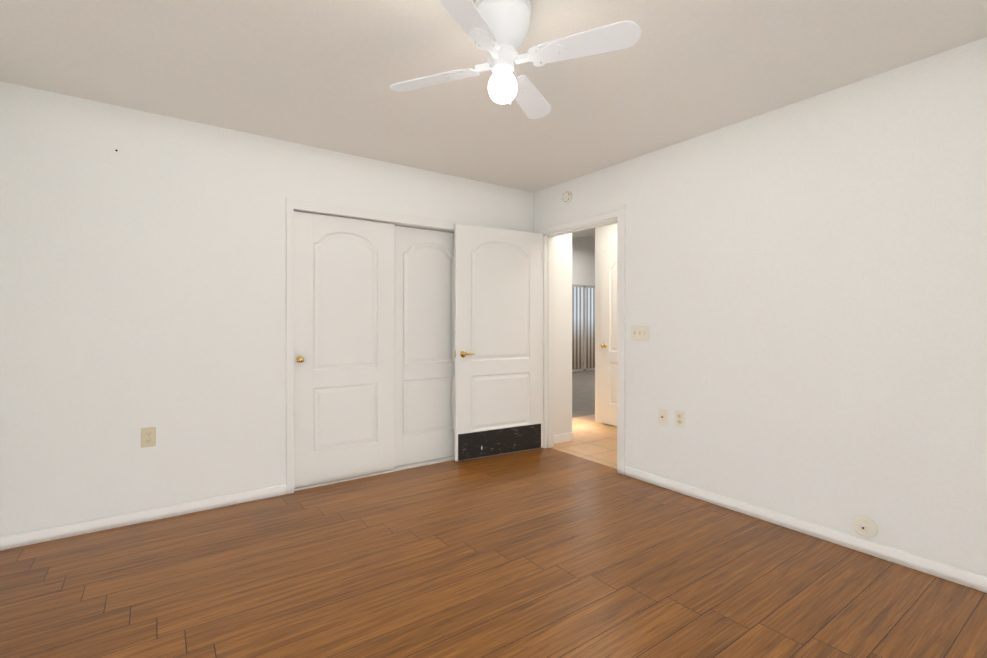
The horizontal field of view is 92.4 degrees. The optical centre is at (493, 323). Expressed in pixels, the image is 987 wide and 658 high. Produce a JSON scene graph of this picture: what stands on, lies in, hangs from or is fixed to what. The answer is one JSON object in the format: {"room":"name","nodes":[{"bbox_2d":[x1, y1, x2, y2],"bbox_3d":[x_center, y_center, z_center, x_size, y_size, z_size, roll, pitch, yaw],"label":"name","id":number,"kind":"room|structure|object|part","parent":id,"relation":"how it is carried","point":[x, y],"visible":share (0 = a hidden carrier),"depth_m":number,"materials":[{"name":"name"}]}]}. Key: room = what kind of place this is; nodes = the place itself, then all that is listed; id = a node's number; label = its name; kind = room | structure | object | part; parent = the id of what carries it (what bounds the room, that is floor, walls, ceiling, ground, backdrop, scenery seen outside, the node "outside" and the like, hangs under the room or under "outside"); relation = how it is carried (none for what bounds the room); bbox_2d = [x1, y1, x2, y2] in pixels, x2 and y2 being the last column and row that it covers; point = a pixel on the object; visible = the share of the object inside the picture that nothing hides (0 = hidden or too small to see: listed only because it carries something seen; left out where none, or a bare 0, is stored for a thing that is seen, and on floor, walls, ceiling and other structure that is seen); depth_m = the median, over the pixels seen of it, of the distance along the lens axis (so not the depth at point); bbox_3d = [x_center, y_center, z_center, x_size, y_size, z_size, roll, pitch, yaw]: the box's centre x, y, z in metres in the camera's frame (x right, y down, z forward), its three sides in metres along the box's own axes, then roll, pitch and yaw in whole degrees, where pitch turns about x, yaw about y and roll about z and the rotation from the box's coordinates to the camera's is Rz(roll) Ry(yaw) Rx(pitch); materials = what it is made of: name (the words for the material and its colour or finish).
{"room":"empty bedroom","nodes":[
{"label":"empty bedroom","id":0,"kind":"room"},
{"bbox_2d":[0,81,533,536],"bbox_3d":[-1.142,-0.040,3.553,3.681,2.440,0.120,0,0,-35],"label":"wall","id":1,"kind":"structure","parent":0,"point":[143,276],"depth_m":2.82,"materials":[{"name":"paint"}]},
{"bbox_2d":[0,484,285,550],"bbox_3d":[-2.004,1.147,2.856,1.407,0.068,0.016,0,0,-35],"label":"baseboard","id":2,"kind":"structure","parent":1,"relation":"attached to","point":[75,529],"depth_m":2.77,"materials":[{"name":"white paint"}]},
{"bbox_2d":[141,427,155,447],"bbox_3d":[-2.058,0.681,2.821,0.072,0.116,0.009,0,0,-35],"label":"outlet","id":3,"kind":"object","parent":1,"relation":"attached to","point":[148,436],"visible":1,"depth_m":2.82,"materials":[{"name":"beige plastic"}]},
{"bbox_2d":[294,211,394,487],"bbox_3d":[-1.092,0.187,3.535,0.765,1.950,0.086,0,0,-35],"label":"closet door","id":4,"kind":"structure","parent":1,"relation":"in","point":[344,348],"depth_m":3.53,"materials":[{"name":"white paint"}]},
{"bbox_2d":[286,198,477,493],"bbox_3d":[-0.819,0.157,3.774,1.590,2.046,0.136,0,0,-35],"label":"trim","id":5,"kind":"structure","parent":1,"relation":"attached to","point":[313,207],"depth_m":3.31,"materials":[{"name":"white paint"}]},
{"bbox_2d":[395,226,453,466],"bbox_3d":[-0.534,0.186,3.997,0.765,1.950,0.086,0,0,-35],"label":"closet door","id":6,"kind":"structure","parent":1,"relation":"in","point":[424,344],"depth_m":3.97,"materials":[{"name":"white paint"}]},
{"bbox_2d":[0,448,986,657],"bbox_3d":[-0.158,1.207,2.123,3.861,0.050,4.955,0,0,-35],"label":"floor","id":7,"kind":"structure","parent":0,"point":[543,553],"depth_m":2.15,"materials":[{"name":"brown wood"}]},
{"bbox_2d":[0,0,986,192],"bbox_3d":[-0.133,-1.298,2.137,3.921,0.080,4.955,0,0,-35],"label":"ceiling","id":8,"kind":"structure","parent":0,"point":[324,74],"depth_m":2.32,"materials":[{"name":"paint"}]},
{"bbox_2d":[390,0,640,118],"bbox_3d":[0.037,-1.070,1.889,0.785,0.375,0.785,0,0,-22],"label":"ceiling fan","id":9,"kind":"object","parent":8,"relation":"hanging from","point":[497,30],"visible":1,"depth_m":1.81,"materials":[{"name":"white plastic"}]},
{"bbox_3d":[0.037,-0.943,1.889,0.118,0.120,0.118,0,0,-35],"label":"bulb","id":10,"kind":"part","parent":9,"relation":"part of","materials":[{"name":"white glass"}]},
{"bbox_2d":[554,233,571,434],"bbox_3d":[0.630,-0.042,4.713,0.311,2.440,0.120,0,0,-35],"label":"wall","id":11,"kind":"structure","parent":0,"point":[562,334],"depth_m":4.68,"materials":[{"name":"paint"}]},
{"bbox_2d":[554,432,572,443],"bbox_3d":[0.668,1.136,4.660,0.311,0.085,0.012,0,0,-35],"label":"baseboard","id":12,"kind":"structure","parent":11,"relation":"attached to","point":[564,437],"depth_m":4.67,"materials":[{"name":"white paint"}]},
{"bbox_2d":[572,237,594,285],"bbox_3d":[0.701,-0.630,10.597,7.200,3.600,0.120,0,0,-35],"label":"wall","id":13,"kind":"structure","parent":0,"point":[583,260],"depth_m":11.60,"materials":[{"name":"paint"}]},
{"bbox_2d":[572,284,594,371],"bbox_3d":[2.216,0.119,11.574,2.450,2.100,0.049,0,0,-35],"label":"window","id":14,"kind":"structure","parent":13,"relation":"in","point":[577,327],"depth_m":11.55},
{"bbox_2d":[595,224,616,424],"bbox_3d":[2.175,-0.041,4.415,0.120,2.440,3.140,0,0,-35],"label":"wall","id":15,"kind":"structure","parent":0,"point":[607,234],"depth_m":5.63,"materials":[{"name":"paint"}]},
{"bbox_2d":[598,242,616,422],"bbox_3d":[1.505,0.130,5.239,0.016,2.095,0.890,0,0,-35],"label":"door frame","id":16,"kind":"structure","parent":15,"relation":"attached to","point":[610,246],"depth_m":5.58,"materials":[{"name":"white paint"}]},
{"bbox_2d":[601,249,616,425],"bbox_3d":[1.471,0.163,5.214,0.090,2.005,0.760,0,0,-35],"label":"hall door","id":17,"kind":"structure","parent":15,"relation":"in","point":[609,337],"depth_m":5.43,"materials":[{"name":"white paint"}]},
{"bbox_2d":[534,37,986,576],"bbox_3d":[1.577,-0.039,3.014,0.120,2.440,4.155,0,0,-35],"label":"wall","id":18,"kind":"structure","parent":0,"point":[806,290],"depth_m":2.57,"materials":[{"name":"paint"}]},
{"bbox_2d":[454,224,543,461],"bbox_3d":[0.078,0.164,4.207,0.906,2.005,0.098,0,0,-30],"label":"bedroom door","id":19,"kind":"structure","parent":18,"relation":"in","point":[498,340],"depth_m":4.19,"materials":[{"name":"white paint"}]},
{"bbox_2d":[562,191,572,202],"bbox_3d":[0.648,-1.114,4.179,0.036,0.106,0.106,0,0,-35],"label":"smoke detector","id":20,"kind":"object","parent":18,"relation":"attached to","point":[567,196],"visible":1,"depth_m":4.16,"materials":[{"name":"beige plastic"}]},
{"bbox_2d":[537,204,625,474],"bbox_3d":[0.778,0.126,4.131,0.156,2.106,1.032,0,0,-35],"label":"trim","id":21,"kind":"structure","parent":18,"relation":"attached to","point":[550,231],"depth_m":4.16,"materials":[{"name":"white paint"}]},
{"bbox_2d":[631,325,649,340],"bbox_3d":[1.101,0.075,3.563,0.018,0.116,0.165,0,0,-35],"label":"light switch","id":22,"kind":"object","parent":18,"relation":"attached to","point":[640,332],"visible":1,"depth_m":3.56,"materials":[{"name":"beige plastic"}]},
{"bbox_2d":[658,408,666,425],"bbox_3d":[1.214,0.675,3.404,0.018,0.116,0.072,0,0,-35],"label":"outlet","id":23,"kind":"object","parent":18,"relation":"attached to","point":[662,416],"visible":1,"depth_m":3.41,"materials":[{"name":"beige plastic"}]},
{"bbox_2d":[675,410,683,427],"bbox_3d":[1.296,0.667,3.296,0.009,0.116,0.072,0,0,-35],"label":"outlet","id":24,"kind":"object","parent":18,"relation":"attached to","point":[679,418],"visible":1,"depth_m":3.29,"materials":[{"name":"beige plastic"}]},
{"bbox_2d":[625,466,986,592],"bbox_3d":[1.867,1.147,2.490,0.016,0.068,2.900,0,0,-35],"label":"baseboard","id":25,"kind":"structure","parent":18,"relation":"attached to","point":[976,581],"depth_m":2.55,"materials":[{"name":"white paint"}]},
{"bbox_2d":[852,515,877,537],"bbox_3d":[1.902,1.047,2.427,0.034,0.110,0.110,0,0,-35],"label":"jack","id":26,"kind":"object","parent":18,"relation":"attached to","point":[865,526],"visible":1,"depth_m":2.42,"materials":[{"name":"beige plastic"}]},
{"label":"outside","id":27,"kind":"structure","parent":0,"visible":0},
{"bbox_2d":[572,228,594,237],"bbox_3d":[1.941,-1.862,8.857,7.200,1.190,4.450,0,0,-35],"label":"ceiling","id":28,"kind":"structure","parent":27,"point":[587,233],"depth_m":10.50,"materials":[{"name":"paint"}]},
{"bbox_2d":[572,370,594,417],"bbox_3d":[1.825,1.198,9.024,7.200,0.049,4.150,0,0,-35],"label":"floor","id":29,"kind":"structure","parent":27,"point":[583,393],"depth_m":7.90,"materials":[{"name":"grey carpet"}]},
{"bbox_2d":[551,414,616,468],"bbox_3d":[1.837,1.204,4.365,1.991,0.049,3.450,0,0,-35],"label":"floor","id":30,"kind":"structure","parent":27,"point":[593,440],"depth_m":4.67,"materials":[{"name":"beige tile"}]}
]}

